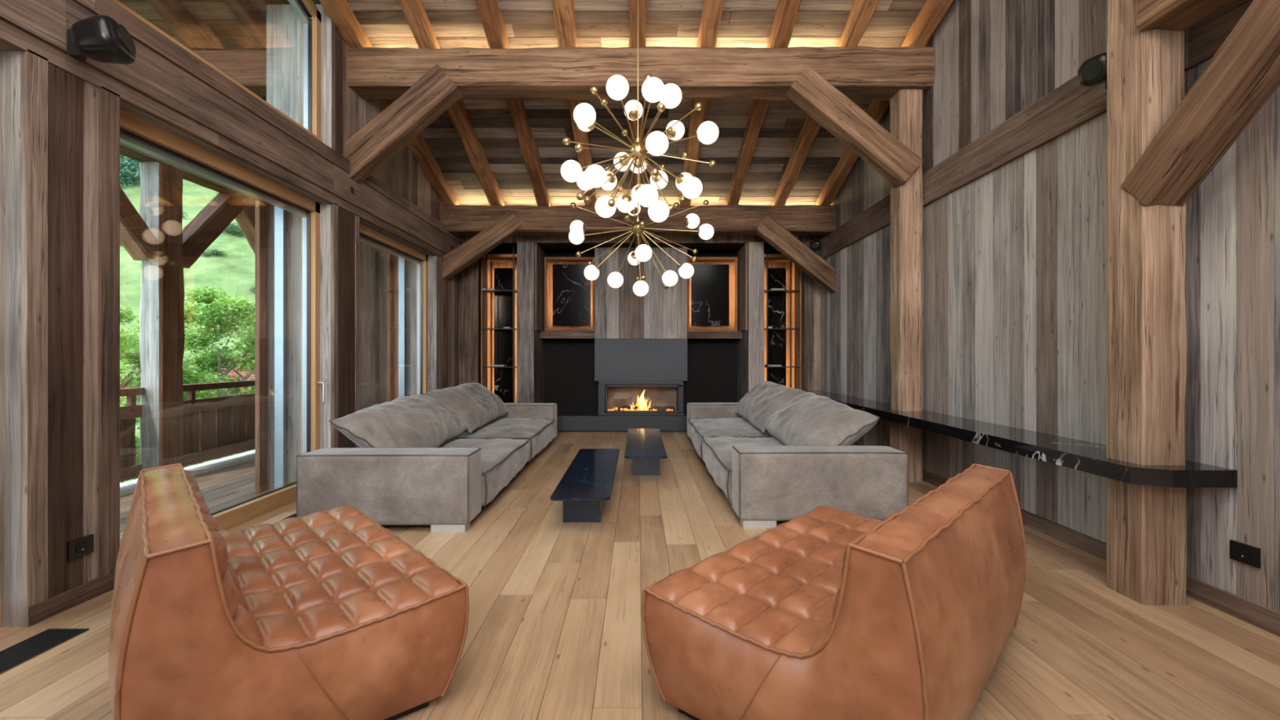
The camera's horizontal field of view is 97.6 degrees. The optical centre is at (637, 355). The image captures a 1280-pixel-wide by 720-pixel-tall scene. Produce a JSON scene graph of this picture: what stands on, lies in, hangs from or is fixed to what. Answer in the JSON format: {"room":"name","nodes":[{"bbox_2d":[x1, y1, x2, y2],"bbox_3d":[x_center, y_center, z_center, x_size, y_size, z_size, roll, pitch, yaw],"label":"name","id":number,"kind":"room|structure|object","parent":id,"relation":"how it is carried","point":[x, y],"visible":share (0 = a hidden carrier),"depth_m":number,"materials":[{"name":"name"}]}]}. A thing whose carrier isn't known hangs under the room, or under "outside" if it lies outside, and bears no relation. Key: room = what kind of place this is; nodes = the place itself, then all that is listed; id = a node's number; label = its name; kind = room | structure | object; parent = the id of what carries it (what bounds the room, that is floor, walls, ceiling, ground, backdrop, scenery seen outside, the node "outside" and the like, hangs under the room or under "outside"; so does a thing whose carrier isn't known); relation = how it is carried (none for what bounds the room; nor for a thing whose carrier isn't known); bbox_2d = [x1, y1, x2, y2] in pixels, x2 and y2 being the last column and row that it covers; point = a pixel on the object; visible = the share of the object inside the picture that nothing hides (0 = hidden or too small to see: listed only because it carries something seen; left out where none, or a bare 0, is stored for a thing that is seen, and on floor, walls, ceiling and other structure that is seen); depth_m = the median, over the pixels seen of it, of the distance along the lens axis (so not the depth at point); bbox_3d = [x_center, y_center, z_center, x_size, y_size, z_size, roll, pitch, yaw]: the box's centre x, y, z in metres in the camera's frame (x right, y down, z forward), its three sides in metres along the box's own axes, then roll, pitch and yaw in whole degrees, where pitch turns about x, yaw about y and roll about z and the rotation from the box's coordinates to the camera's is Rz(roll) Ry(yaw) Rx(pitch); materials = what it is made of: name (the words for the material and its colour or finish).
{"room":"living room","nodes":[
{"label":"living room","id":0,"kind":"room"},
{"bbox_2d":[118,0,266,100],"bbox_3d":[-4.480,-3.893,3.155,2.040,3.774,12.304,0,0,0],"label":"ceiling","id":1,"kind":"structure","parent":0,"point":[215,17],"depth_m":5.36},
{"bbox_2d":[146,0,266,101],"bbox_3d":[-4.301,-3.740,3.300,0.161,3.786,11.855,0,0,0],"label":"rafter","id":2,"kind":"object","parent":1,"relation":"attached to","point":[177,17],"visible":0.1,"depth_m":5.25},
{"bbox_2d":[222,0,266,50],"bbox_3d":[-3.620,-3.741,3.301,0.162,3.782,11.856,0,0,0],"label":"rafter","id":3,"kind":"object","parent":1,"relation":"attached to","point":[246,11],"visible":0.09,"depth_m":5.18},
{"bbox_2d":[0,4,458,626],"bbox_3d":[-3.134,-2.224,3.050,0.632,6.947,11.700,0,0,0],"label":"wall","id":4,"kind":"structure","parent":0,"point":[284,27],"depth_m":5.18,"materials":[{"name":"wood"}]},
{"bbox_2d":[0,598,1,626],"bbox_3d":[-3.002,-0.075,1.590,0.145,2.650,1.980,0,0,0],"label":"window","id":5,"kind":"structure","parent":4,"relation":"in","point":[0,598],"depth_m":2.58,"materials":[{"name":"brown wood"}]},
{"bbox_2d":[28,571,115,626],"bbox_3d":[-2.811,1.205,3.000,0.018,0.090,11.600,0,0,0],"label":"baseboard","id":6,"kind":"structure","parent":4,"relation":"attached to","point":[53,606],"depth_m":2.76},
{"bbox_2d":[66,533,93,560],"bbox_3d":[-2.804,0.965,2.820,0.019,0.090,0.124,0,0,0],"label":"wall socket","id":7,"kind":"object","parent":4,"relation":"attached to","point":[77,548],"visible":1,"depth_m":2.81,"materials":[{"name":"black plastic"}]},
{"bbox_2d":[75,540,88,553],"bbox_3d":[-2.800,0.965,2.820,0.006,0.060,0.060,0,0,0],"label":"outlet","id":8,"kind":"object","parent":7,"relation":"attached to","point":[82,546],"depth_m":2.82,"materials":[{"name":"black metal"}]},
{"bbox_2d":[66,14,136,64],"bbox_3d":[-2.626,-1.535,2.714,0.283,0.191,0.226,0,0,-15],"label":"wall speaker","id":9,"kind":"object","parent":4,"relation":"attached to","point":[99,37],"visible":1,"depth_m":2.67,"materials":[{"name":"black plastic"}]},
{"bbox_2d":[116,24,136,53],"bbox_3d":[-2.508,-1.550,2.745,0.008,0.126,0.126,-15,4,-15],"label":"grille","id":10,"kind":"object","parent":9,"relation":"attached to","point":[125,42],"depth_m":2.72,"materials":[{"name":"black metal"}]},
{"bbox_2d":[20,48,359,626],"bbox_3d":[-2.824,-0.080,4.110,0.032,2.660,3.070,0,0,0],"label":"trim","id":11,"kind":"structure","parent":4,"relation":"attached to","point":[33,68],"depth_m":2.66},
{"bbox_2d":[48,21,355,598],"bbox_3d":[-2.822,-0.978,4.117,0.035,4.457,2.905,0,0,0],"label":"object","id":12,"kind":"structure","parent":4,"relation":"attached to","point":[65,89],"depth_m":2.78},
{"bbox_2d":[111,0,322,142],"bbox_3d":[-3.002,-2.857,4.090,0.145,1.974,2.220,0,0,0],"label":"window","id":13,"kind":"structure","parent":4,"relation":"in","point":[307,11],"depth_m":5.12,"materials":[{"name":"brown wood"}]},
{"bbox_2d":[120,108,324,529],"bbox_3d":[-2.975,-0.075,4.105,0.199,2.650,2.150,0,0,0],"label":"window","id":14,"kind":"structure","parent":4,"relation":"in","point":[135,132],"depth_m":4.52,"materials":[{"name":"brown wood"}]},
{"bbox_2d":[191,49,266,97],"bbox_3d":[-4.135,-2.809,5.600,2.130,0.347,0.307,0,0,0],"label":"tie beam","id":15,"kind":"structure","parent":4,"relation":"attached to","point":[247,68],"depth_m":5.45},
{"bbox_2d":[0,0,461,257],"bbox_3d":[-2.812,-1.637,3.000,0.075,0.473,11.598,0,0,0],"label":"ceiling beam","id":16,"kind":"structure","parent":4,"relation":"attached to","point":[165,82],"depth_m":3.65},
{"bbox_2d":[254,200,393,493],"bbox_3d":[-3.440,-0.250,6.445,0.040,3.000,2.770,0,0,0],"label":"trim","id":17,"kind":"structure","parent":4,"relation":"attached to","point":[260,207],"depth_m":5.09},
{"bbox_2d":[274,205,405,488],"bbox_3d":[-3.290,-0.075,6.478,0.080,2.650,2.695,0,0,0],"label":"trim","id":18,"kind":"structure","parent":4,"relation":"attached to","point":[279,213],"depth_m":5.13,"materials":[{"name":"metal"}]},
{"bbox_2d":[359,222,427,395],"bbox_3d":[-3.002,-0.075,6.740,0.145,2.650,2.200,0,0,0],"label":"window","id":19,"kind":"structure","parent":4,"relation":"in","point":[367,235],"depth_m":7.75,"materials":[{"name":"brown wood"}]},
{"bbox_2d":[345,63,462,183],"bbox_3d":[-2.365,-2.263,5.511,1.237,1.110,0.231,0,0,0],"label":"brace","id":20,"kind":"object","parent":4,"relation":"attached to","point":[375,144],"visible":0.91,"depth_m":5.40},
{"bbox_2d":[442,210,521,280],"bbox_3d":[-2.349,-1.580,8.180,1.339,1.018,0.204,0,0,0],"label":"brace","id":21,"kind":"object","parent":4,"relation":"attached to","point":[460,258],"visible":0.83,"depth_m":8.08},
{"bbox_2d":[443,204,835,236],"bbox_3d":[0.045,-2.000,8.290,5.770,0.421,0.378,0,0,0],"label":"tie beam","id":22,"kind":"structure","parent":4,"relation":"attached to","point":[459,220],"depth_m":8.12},
{"bbox_2d":[120,446,359,544],"bbox_3d":[-3.870,1.296,3.000,1.700,0.034,12.000,0,0,0],"label":"floor","id":23,"kind":"structure","parent":0,"point":[223,487],"depth_m":5.38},
{"bbox_2d":[120,450,254,495],"bbox_3d":[-4.890,1.350,3.000,0.320,0.200,12.000,0,0,0],"label":"balcony edge","id":24,"kind":"structure","parent":23,"relation":"attached to","point":[126,487],"depth_m":6.34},
{"bbox_2d":[139,161,184,469],"bbox_3d":[-4.834,-0.335,5.688,0.240,3.170,0.321,0,0,0],"label":"post","id":25,"kind":"object","parent":24,"relation":"on","point":[162,309],"visible":0.88,"depth_m":5.56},
{"bbox_2d":[120,186,158,260],"bbox_3d":[-4.836,-1.476,5.065,0.210,1.112,1.094,0,0,0],"label":"brace","id":26,"kind":"object","parent":25,"relation":"attached to","point":[136,237],"visible":0.35,"depth_m":5.32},
{"bbox_2d":[120,145,254,201],"bbox_3d":[-4.835,-2.031,3.250,0.232,0.253,11.500,0,0,0],"label":"beam","id":27,"kind":"structure","parent":25,"relation":"on","point":[124,151],"depth_m":6.00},
{"bbox_2d":[182,192,248,268],"bbox_3d":[-4.835,-1.475,6.316,0.209,1.111,1.093,0,0,0],"label":"brace","id":28,"kind":"object","parent":25,"relation":"attached to","point":[211,222],"visible":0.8,"depth_m":6.23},
{"bbox_3d":[-4.834,-0.335,7.499,0.241,3.170,0.270,0,0,0],"label":"post","id":29,"kind":"object","parent":24,"relation":"on","visible":0},
{"bbox_2d":[182,379,254,466],"bbox_3d":[-4.934,0.760,6.925,0.107,0.880,2.150,0,0,0],"label":"balcony railing","id":30,"kind":"object","parent":29,"relation":"attached to","point":[217,427],"visible":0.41,"depth_m":6.56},
{"bbox_2d":[235,197,254,253],"bbox_3d":[-4.834,-1.601,7.058,0.205,0.859,0.846,0,0,0],"label":"brace","id":31,"kind":"object","parent":29,"relation":"attached to","point":[245,220],"visible":0.23,"depth_m":6.88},
{"bbox_3d":[-4.833,-0.335,2.200,0.240,3.170,0.270,0,0,0],"label":"post","id":32,"kind":"object","parent":24,"relation":"on","visible":0},
{"bbox_2d":[120,387,144,481],"bbox_3d":[-4.934,0.760,3.920,0.107,0.880,3.240,0,0,0],"label":"balcony railing","id":33,"kind":"object","parent":32,"relation":"attached to","point":[129,470],"visible":0.24,"depth_m":5.43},
{"bbox_2d":[359,242,386,409],"bbox_3d":[-4.225,-1.200,8.474,1.650,5.100,0.852,0,0,0],"label":"wall","id":34,"kind":"structure","parent":0,"point":[372,261],"depth_m":8.05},
{"bbox_2d":[264,0,926,206],"bbox_3d":[-1.150,-3.952,3.250,8.900,4.056,13.300,0,0,0],"label":"ceiling","id":35,"kind":"structure","parent":0,"point":[455,24],"depth_m":6.53,"materials":[{"name":"wood"}]},
{"bbox_2d":[319,0,460,205],"bbox_3d":[-2.753,-3.809,3.075,0.205,3.647,11.404,0,0,0],"label":"rafter","id":36,"kind":"object","parent":35,"relation":"attached to","point":[340,11],"visible":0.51,"depth_m":6.16,"materials":[{"name":"brown wood"}]},
{"bbox_2d":[346,46,934,100],"bbox_3d":[0.030,-2.818,5.600,5.740,0.423,0.378,0,0,0],"label":"tie beam","id":37,"kind":"structure","parent":36,"relation":"attached to","point":[867,73],"depth_m":5.43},
{"bbox_2d":[398,0,505,206],"bbox_3d":[-2.062,-3.807,3.076,0.188,3.642,11.406,0,0,0],"label":"rafter","id":38,"kind":"object","parent":35,"relation":"attached to","point":[420,26],"visible":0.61,"depth_m":6.48,"materials":[{"name":"brown wood"}]},
{"bbox_2d":[475,0,551,206],"bbox_3d":[-1.374,-3.811,3.074,0.200,3.645,11.402,0,0,0],"label":"rafter","id":39,"kind":"object","parent":35,"relation":"attached to","point":[489,11],"visible":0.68,"depth_m":6.41,"materials":[{"name":"brown wood"}]},
{"bbox_2d":[551,0,596,206],"bbox_3d":[-0.689,-3.805,3.074,0.198,3.646,11.406,0,0,0],"label":"rafter","id":40,"kind":"object","parent":35,"relation":"attached to","point":[563,10],"visible":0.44,"depth_m":5.41,"materials":[{"name":"brown wood"}]},
{"bbox_2d":[628,0,647,205],"bbox_3d":[-0.003,-3.811,3.076,0.187,3.647,11.404,0,0,0],"label":"rafter","id":41,"kind":"object","parent":35,"relation":"attached to","point":[642,4],"visible":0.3,"depth_m":5.31,"materials":[{"name":"brown wood"}]},
{"bbox_2d":[560,0,719,222],"bbox_3d":[0.037,-2.143,4.718,1.260,2.152,1.344,0,0,6],"label":"chandelier","id":42,"kind":"object","parent":41,"relation":"hanging from","point":[653,90],"visible":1,"depth_m":4.42,"materials":[{"name":"glass"}]},
{"bbox_2d":[568,111,714,296],"bbox_3d":[0.035,-1.692,6.315,1.391,2.079,1.331,0,0,41],"label":"chandelier","id":43,"kind":"object","parent":41,"relation":"hanging from","point":[643,252],"visible":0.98,"depth_m":6.24,"materials":[{"name":"glass"}]},
{"bbox_2d":[679,0,723,206],"bbox_3d":[0.688,-3.808,3.074,0.191,3.646,11.405,0,0,0],"label":"rafter","id":44,"kind":"object","parent":35,"relation":"attached to","point":[712,10],"visible":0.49,"depth_m":6.11,"materials":[{"name":"brown wood"}]},
{"bbox_2d":[724,0,801,205],"bbox_3d":[1.378,-3.809,3.075,0.186,3.636,11.407,0,0,0],"label":"rafter","id":45,"kind":"object","parent":35,"relation":"attached to","point":[786,11],"visible":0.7,"depth_m":6.35,"materials":[{"name":"brown wood"}]},
{"bbox_2d":[771,0,879,206],"bbox_3d":[2.065,-3.808,3.076,0.188,3.648,11.406,0,0,0],"label":"rafter","id":46,"kind":"object","parent":35,"relation":"attached to","point":[861,13],"visible":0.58,"depth_m":6.61,"materials":[{"name":"brown wood"}]},
{"bbox_2d":[814,0,954,205],"bbox_3d":[2.722,-3.811,3.074,0.194,3.647,11.406,0,0,0],"label":"rafter","id":47,"kind":"object","parent":35,"relation":"attached to","point":[932,12],"visible":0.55,"depth_m":6.16,"materials":[{"name":"brown wood"}]},
{"bbox_2d":[478,243,781,412],"bbox_3d":[0.050,-0.400,9.340,5.900,3.500,1.020,0,0,0],"label":"wall niche","id":48,"kind":"object","parent":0,"point":[570,384],"visible":0.04,"depth_m":9.75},
{"bbox_2d":[480,253,517,403],"bbox_3d":[-2.200,-0.185,9.225,0.620,2.870,0.550,0,0,0],"label":"shelving unit","id":49,"kind":"object","parent":48,"relation":"attached to","point":[502,264],"visible":0.41,"depth_m":9.30,"materials":[{"name":"brown wood"}]},
{"bbox_2d":[764,253,801,390],"bbox_3d":[2.290,-0.185,9.225,0.640,2.870,0.550,0,0,0],"label":"shelving unit","id":50,"kind":"object","parent":48,"relation":"attached to","point":[779,265],"visible":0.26,"depth_m":9.30,"materials":[{"name":"brown wood"}]},
{"bbox_2d":[458,235,820,390],"bbox_3d":[0.025,-0.455,8.811,5.690,3.409,0.025,0,0,0],"label":"wall","id":51,"kind":"structure","parent":0,"point":[468,277],"depth_m":8.80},
{"bbox_2d":[534,243,545,331],"bbox_3d":[-1.615,-1.085,9.275,0.030,1.370,0.850,0,0,0],"label":"trim","id":52,"kind":"structure","parent":51,"relation":"attached to","point":[540,255],"depth_m":9.07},
{"bbox_2d":[517,242,807,403],"bbox_3d":[0.383,-0.260,9.255,4.545,3.020,0.990,0,0,0],"label":"trim","id":53,"kind":"structure","parent":51,"relation":"attached to","point":[531,348],"depth_m":8.76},
{"bbox_2d":[736,243,747,331],"bbox_3d":[1.715,-1.085,9.275,0.030,1.370,0.850,0,0,0],"label":"trim","id":54,"kind":"structure","parent":51,"relation":"attached to","point":[742,254],"depth_m":9.12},
{"bbox_2d":[0,431,1279,719],"bbox_3d":[-0.150,1.375,3.650,6.500,0.250,13.100,0,0,0],"label":"floor","id":55,"kind":"structure","parent":0,"point":[555,631],"depth_m":2.54,"materials":[{"name":"brown wood"}]},
{"bbox_2d":[0,628,88,674],"bbox_3d":[-2.590,1.247,1.875,0.180,0.006,1.350,0,0,0],"label":"floor vent","id":56,"kind":"object","parent":55,"relation":"in","point":[15,655],"visible":1,"depth_m":2.40,"materials":[{"name":"black plastic"}]},
{"bbox_2d":[108,462,469,719],"bbox_3d":[-1.468,0.875,2.277,0.983,0.749,1.561,0,0,-42],"label":"lounge chair","id":57,"kind":"object","parent":55,"relation":"on","point":[327,615],"visible":1,"depth_m":1.77,"materials":[{"name":"leather"}]},
{"bbox_2d":[185,470,462,648],"bbox_3d":[-1.397,0.703,2.339,0.750,0.376,1.460,0,0,-42],"label":"tufted cushion","id":58,"kind":"object","parent":57,"relation":"on","point":[335,576],"depth_m":2.03,"materials":[{"name":"leather"}]},
{"bbox_2d":[296,403,557,533],"bbox_3d":[-1.784,0.974,6.095,1.273,0.552,4.327,0,0,0],"label":"sofa","id":59,"kind":"object","parent":55,"relation":"on","point":[444,487],"visible":0.8,"depth_m":3.94,"materials":[{"name":"fabric"}]},
{"bbox_2d":[328,394,468,447],"bbox_3d":[-2.081,0.643,5.182,0.591,0.509,1.947,0,0,-3],"label":"cushion","id":60,"kind":"object","parent":59,"relation":"on","point":[420,420],"visible":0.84,"depth_m":4.66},
{"bbox_2d":[422,382,508,433],"bbox_3d":[-2.076,0.620,7.007,0.596,0.519,1.953,0,0,0],"label":"cushion","id":61,"kind":"object","parent":59,"relation":"on","point":[474,403],"visible":0.8,"depth_m":6.49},
{"bbox_2d":[439,438,529,506],"bbox_3d":[-1.692,1.035,5.181,1.091,0.378,1.845,0,0,0],"label":"seat cushion","id":62,"kind":"object","parent":59,"relation":"on","point":[501,459],"depth_m":5.11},
{"bbox_2d":[457,417,555,462],"bbox_3d":[-1.692,1.033,7.005,1.088,0.377,1.846,0,0,0],"label":"seat cushion","id":63,"kind":"object","parent":59,"relation":"on","point":[540,432],"depth_m":6.62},
{"bbox_2d":[482,245,517,403],"bbox_3d":[-2.200,-0.250,9.085,0.560,3.000,0.330,0,0,0],"label":"shelving rack","id":64,"kind":"object","parent":55,"relation":"on","point":[486,291],"visible":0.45,"depth_m":8.93,"materials":[{"name":"wood"}]},
{"bbox_2d":[550,448,619,522],"bbox_3d":[-0.400,1.115,4.865,0.420,0.270,2.030,0,0,0],"label":"coffee table","id":65,"kind":"object","parent":55,"relation":"on","point":[587,483],"visible":1,"depth_m":4.26,"materials":[{"name":"blue stone"}]},
{"bbox_2d":[556,412,687,431],"bbox_3d":[0.050,1.109,9.435,3.360,0.242,0.630,0,0,0],"label":"hearth","id":66,"kind":"object","parent":55,"relation":"on","point":[566,421],"visible":0.52,"depth_m":9.12,"materials":[{"name":"stone"}]},
{"bbox_2d":[594,338,687,415],"bbox_3d":[0.050,0.359,9.450,1.524,1.258,0.500,0,0,0],"label":"fireplace","id":67,"kind":"object","parent":66,"relation":"on","point":[635,376],"visible":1,"depth_m":9.20,"materials":[{"name":"metal"}]},
{"bbox_2d":[594,338,687,383],"bbox_3d":[0.050,0.098,9.450,1.524,0.735,0.500,0,0,0],"label":"hood","id":68,"kind":"object","parent":67,"relation":"attached to","point":[616,361],"depth_m":9.20,"materials":[{"name":"metal"}]},
{"bbox_2d":[595,247,687,338],"bbox_3d":[0.050,-1.022,9.449,1.524,1.495,0.502,0,0,0],"label":"chimney breast","id":69,"kind":"object","parent":67,"relation":"on","point":[661,313],"visible":0.79,"depth_m":9.20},
{"bbox_2d":[539,331,595,339],"bbox_3d":[-1.171,-0.340,9.500,0.918,0.120,0.440,0,0,0],"label":"mantel shelf","id":70,"kind":"object","parent":69,"relation":"attached to","point":[543,335],"visible":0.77,"depth_m":9.28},
{"bbox_2d":[544,257,595,331],"bbox_3d":[-1.151,-1.025,9.550,0.838,1.250,0.300,0,0,0],"label":"niche","id":71,"kind":"object","parent":70,"relation":"on","point":[569,295],"visible":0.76,"depth_m":9.54,"materials":[{"name":"stone"}]},
{"bbox_2d":[687,331,742,339],"bbox_3d":[1.271,-0.340,9.500,0.918,0.120,0.440,0,0,0],"label":"mantel shelf","id":72,"kind":"object","parent":69,"relation":"attached to","point":[691,335],"visible":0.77,"depth_m":9.28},
{"bbox_2d":[687,257,737,331],"bbox_3d":[1.251,-1.025,9.550,0.838,1.250,0.300,0,0,0],"label":"niche","id":73,"kind":"object","parent":72,"relation":"on","point":[712,288],"visible":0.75,"depth_m":9.54,"materials":[{"name":"stone"}]},
{"bbox_2d":[624,428,666,475],"bbox_3d":[0.075,1.105,6.330,0.410,0.290,2.040,0,0,0],"label":"coffee table","id":74,"kind":"object","parent":55,"relation":"on","point":[645,447],"visible":1,"depth_m":5.83,"materials":[{"name":"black stone"}]},
{"bbox_2d":[764,245,799,388],"bbox_3d":[2.290,-0.250,9.085,0.580,3.000,0.330,0,0,0],"label":"shelving rack","id":75,"kind":"object","parent":55,"relation":"on","point":[766,291],"visible":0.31,"depth_m":8.93,"materials":[{"name":"black metal"}]},
{"bbox_2d":[764,364,781,366],"bbox_3d":[2.190,0.165,9.070,0.220,0.029,0.240,0,0,0],"label":"book","id":76,"kind":"object","parent":75,"relation":"on","point":[769,365],"visible":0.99,"depth_m":8.95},
{"bbox_2d":[687,402,908,528],"bbox_3d":[1.325,0.974,6.185,1.283,0.553,4.308,0,0,0],"label":"sofa","id":77,"kind":"object","parent":55,"relation":"on","point":[766,481],"visible":0.88,"depth_m":4.04,"materials":[{"name":"fabric"}]},
{"bbox_2d":[687,417,772,457],"bbox_3d":[1.232,1.036,7.090,1.096,0.372,1.834,0,0,0],"label":"seat cushion","id":78,"kind":"object","parent":77,"relation":"on","point":[698,428],"depth_m":6.69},
{"bbox_2d":[702,435,784,503],"bbox_3d":[1.233,1.035,5.277,1.097,0.377,1.836,0,0,0],"label":"seat cushion","id":79,"kind":"object","parent":77,"relation":"on","point":[717,451],"depth_m":5.35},
{"bbox_2d":[735,381,808,433],"bbox_3d":[1.623,0.619,7.092,0.597,0.535,1.942,0,0,0],"label":"cushion","id":80,"kind":"object","parent":77,"relation":"on","point":[757,405],"visible":0.79,"depth_m":6.59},
{"bbox_2d":[764,392,879,445],"bbox_3d":[1.625,0.649,5.277,0.574,0.516,1.938,0,0,2],"label":"cushion","id":81,"kind":"object","parent":77,"relation":"on","point":[808,418],"visible":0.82,"depth_m":4.72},
{"bbox_2d":[641,463,1026,719],"bbox_3d":[0.876,0.875,2.251,0.982,0.749,1.589,0,0,42],"label":"lounge chair","id":82,"kind":"object","parent":55,"relation":"on","point":[827,612],"visible":1,"depth_m":1.74,"materials":[{"name":"leather"}]},
{"bbox_2d":[648,505,882,653],"bbox_3d":[0.806,0.703,2.314,0.750,0.376,1.490,0,0,42],"label":"tufted cushion","id":83,"kind":"object","parent":82,"relation":"on","point":[789,588],"depth_m":2.00,"materials":[{"name":"leather"}]},
{"bbox_2d":[889,88,923,482],"bbox_3d":[2.701,-0.690,5.640,0.249,3.880,0.256,0,0,0],"label":"post","id":84,"kind":"object","parent":55,"relation":"on","point":[906,232],"visible":0.84,"depth_m":5.52,"materials":[{"name":"brown wood"}]},
{"bbox_2d":[786,65,923,187],"bbox_3d":[2.116,-2.242,5.510,1.281,1.134,0.226,0,0,0],"label":"brace","id":85,"kind":"object","parent":84,"relation":"attached to","point":[827,105],"visible":1,"depth_m":5.40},
{"bbox_2d":[1106,0,1186,605],"bbox_3d":[2.640,-1.334,2.915,0.238,5.169,0.241,0,0,0],"label":"post","id":86,"kind":"object","parent":55,"relation":"on","point":[1146,376],"visible":0.89,"depth_m":2.81,"materials":[{"name":"brown wood"}]},
{"bbox_2d":[1136,0,1235,31],"bbox_3d":[2.621,-1.770,0.050,0.270,0.315,5.500,0,0,0],"label":"beam","id":87,"kind":"structure","parent":86,"relation":"attached to","point":[1174,15],"depth_m":2.69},
{"bbox_2d":[1120,0,1279,205],"bbox_3d":[2.628,-1.344,2.306,0.226,1.196,1.245,0,0,0],"label":"brace","id":88,"kind":"object","parent":86,"relation":"attached to","point":[1243,73],"visible":1,"depth_m":2.50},
{"bbox_2d":[820,0,1279,612],"bbox_3d":[2.881,-2.224,3.050,0.025,6.947,11.700,0,0,0],"label":"wall","id":89,"kind":"structure","parent":0,"point":[1014,273],"depth_m":3.89,"materials":[{"name":"wood"}]},
{"bbox_2d":[755,214,836,293],"bbox_3d":[2.368,-1.473,8.181,1.316,1.122,0.208,0,0,0],"label":"brace","id":90,"kind":"object","parent":89,"relation":"attached to","point":[773,233],"visible":0.88,"depth_m":8.08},
{"bbox_2d":[809,240,821,250],"bbox_3d":[2.707,-1.682,8.531,0.188,0.176,0.231,0,0,30],"label":"wall speaker","id":91,"kind":"object","parent":89,"relation":"attached to","point":[814,245],"visible":0.98,"depth_m":8.44,"materials":[{"name":"black plastic"}]},
{"bbox_2d":[811,242,817,248],"bbox_3d":[2.665,-1.655,8.436,0.094,0.094,0.006,0,11,30],"label":"grille","id":92,"kind":"object","parent":91,"relation":"attached to","point":[814,245],"depth_m":8.44,"materials":[{"name":"black metal"}]},
{"bbox_2d":[803,390,1237,487],"bbox_3d":[2.647,0.592,5.730,0.445,0.083,6.100,0,0,0],"label":"marble ledge","id":93,"kind":"object","parent":89,"relation":"attached to","point":[1089,457],"visible":0.81,"depth_m":3.42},
{"bbox_2d":[818,0,1253,258],"bbox_3d":[2.868,-1.650,2.999,0.065,0.320,11.599,0,0,0],"label":"beam","id":94,"kind":"structure","parent":89,"relation":"attached to","point":[1070,105],"depth_m":4.12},
{"bbox_2d":[850,442,1279,636],"bbox_3d":[2.860,1.200,3.000,0.020,0.100,11.600,0,0,0],"label":"baseboard","id":95,"kind":"structure","parent":89,"relation":"attached to","point":[1266,619],"depth_m":2.85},
{"bbox_2d":[1077,52,1106,89],"bbox_3d":[2.695,-1.624,3.217,0.291,0.155,0.186,0,0,-20],"label":"wall speaker","id":96,"kind":"object","parent":89,"relation":"attached to","point":[1092,72],"visible":0.61,"depth_m":3.17,"materials":[{"name":"black plastic"}]},
{"bbox_2d":[1081,59,1102,80],"bbox_3d":[2.571,-1.615,3.172,0.007,0.104,0.104,-12,4,-20],"label":"grille","id":97,"kind":"object","parent":96,"relation":"attached to","point":[1091,69],"depth_m":3.17,"materials":[{"name":"black metal"}]},
{"bbox_2d":[1229,539,1260,568],"bbox_3d":[2.857,0.935,2.640,0.019,0.090,0.124,0,0,0],"label":"wall socket","id":98,"kind":"object","parent":89,"relation":"attached to","point":[1240,552],"visible":1,"depth_m":2.63,"materials":[{"name":"black plastic"}]},
{"bbox_2d":[1235,546,1250,560],"bbox_3d":[2.854,0.935,2.640,0.006,0.060,0.060,0,0,0],"label":"outlet","id":99,"kind":"object","parent":98,"relation":"attached to","point":[1242,553],"depth_m":2.64,"materials":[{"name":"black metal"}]},
{"label":"outside","id":100,"kind":"structure","parent":0,"visible":0},
{"bbox_2d":[120,178,254,483],"bbox_3d":[-130.000,-93.386,130.000,380.000,198.472,380.000,0,0,0],"label":"hillside","id":101,"kind":"structure","parent":100,"point":[233,273],"depth_m":41.09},
{"bbox_2d":[120,154,140,189],"bbox_3d":[-84.642,-52.744,118.010,76.539,75.557,135.252,0,0,0],"label":"forest","id":102,"kind":"object","parent":101,"relation":"on","point":[129,167],"visible":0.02,"depth_m":52.67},
{"bbox_2d":[120,303,201,483],"bbox_3d":[-10.180,2.211,10.980,3.184,7.089,3.448,0,0,-7],"label":"leafy tree","id":103,"kind":"object","parent":101,"relation":"on","point":[123,384],"visible":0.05,"depth_m":11.47,"materials":[{"name":"green plant"}]},
{"bbox_2d":[120,322,214,482],"bbox_3d":[-14.595,2.373,16.371,4.811,6.764,5.445,0,0,-21],"label":"leafy tree","id":104,"kind":"object","parent":101,"relation":"on","point":[135,336],"visible":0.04,"depth_m":16.02,"materials":[{"name":"green plant"}]},
{"bbox_2d":[120,284,254,467],"bbox_3d":[-9.876,2.047,12.825,3.714,7.415,3.094,0,0,-11],"label":"leafy tree","id":105,"kind":"object","parent":101,"relation":"on","point":[230,311],"visible":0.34,"depth_m":13.01,"materials":[{"name":"green plant"}]},
{"bbox_2d":[212,248,228,256],"bbox_3d":[-32.465,-7.931,43.499,1.088,0.657,1.108,0,0,0],"label":"shrub","id":106,"kind":"object","parent":101,"relation":"on","point":[220,251],"visible":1,"depth_m":43.38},
{"bbox_2d":[190,318,254,466],"bbox_3d":[-10.049,2.291,15.105,3.796,6.930,4.356,0,0,0],"label":"leafy tree","id":107,"kind":"object","parent":101,"relation":"on","point":[237,391],"visible":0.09,"depth_m":14.05,"materials":[{"name":"green plant"}]},
{"bbox_2d":[208,356,254,393],"bbox_3d":[-17.000,3.350,28.500,7.200,6.600,7.600,0,0,-17],"label":"flowers","id":108,"kind":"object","parent":101,"relation":"on","point":[244,374],"visible":0.02,"depth_m":26.67,"materials":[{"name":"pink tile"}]},
{"bbox_2d":[223,222,242,233],"bbox_3d":[-34.613,-10.757,47.543,2.097,1.119,2.038,0,0,0],"label":"shrub","id":109,"kind":"object","parent":101,"relation":"on","point":[231,224],"visible":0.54,"depth_m":47.32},
{"bbox_2d":[228,225,244,236],"bbox_3d":[-33.633,-10.486,47.496,1.901,1.029,1.886,0,0,0],"label":"shrub","id":110,"kind":"object","parent":101,"relation":"on","point":[240,233],"visible":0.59,"depth_m":47.17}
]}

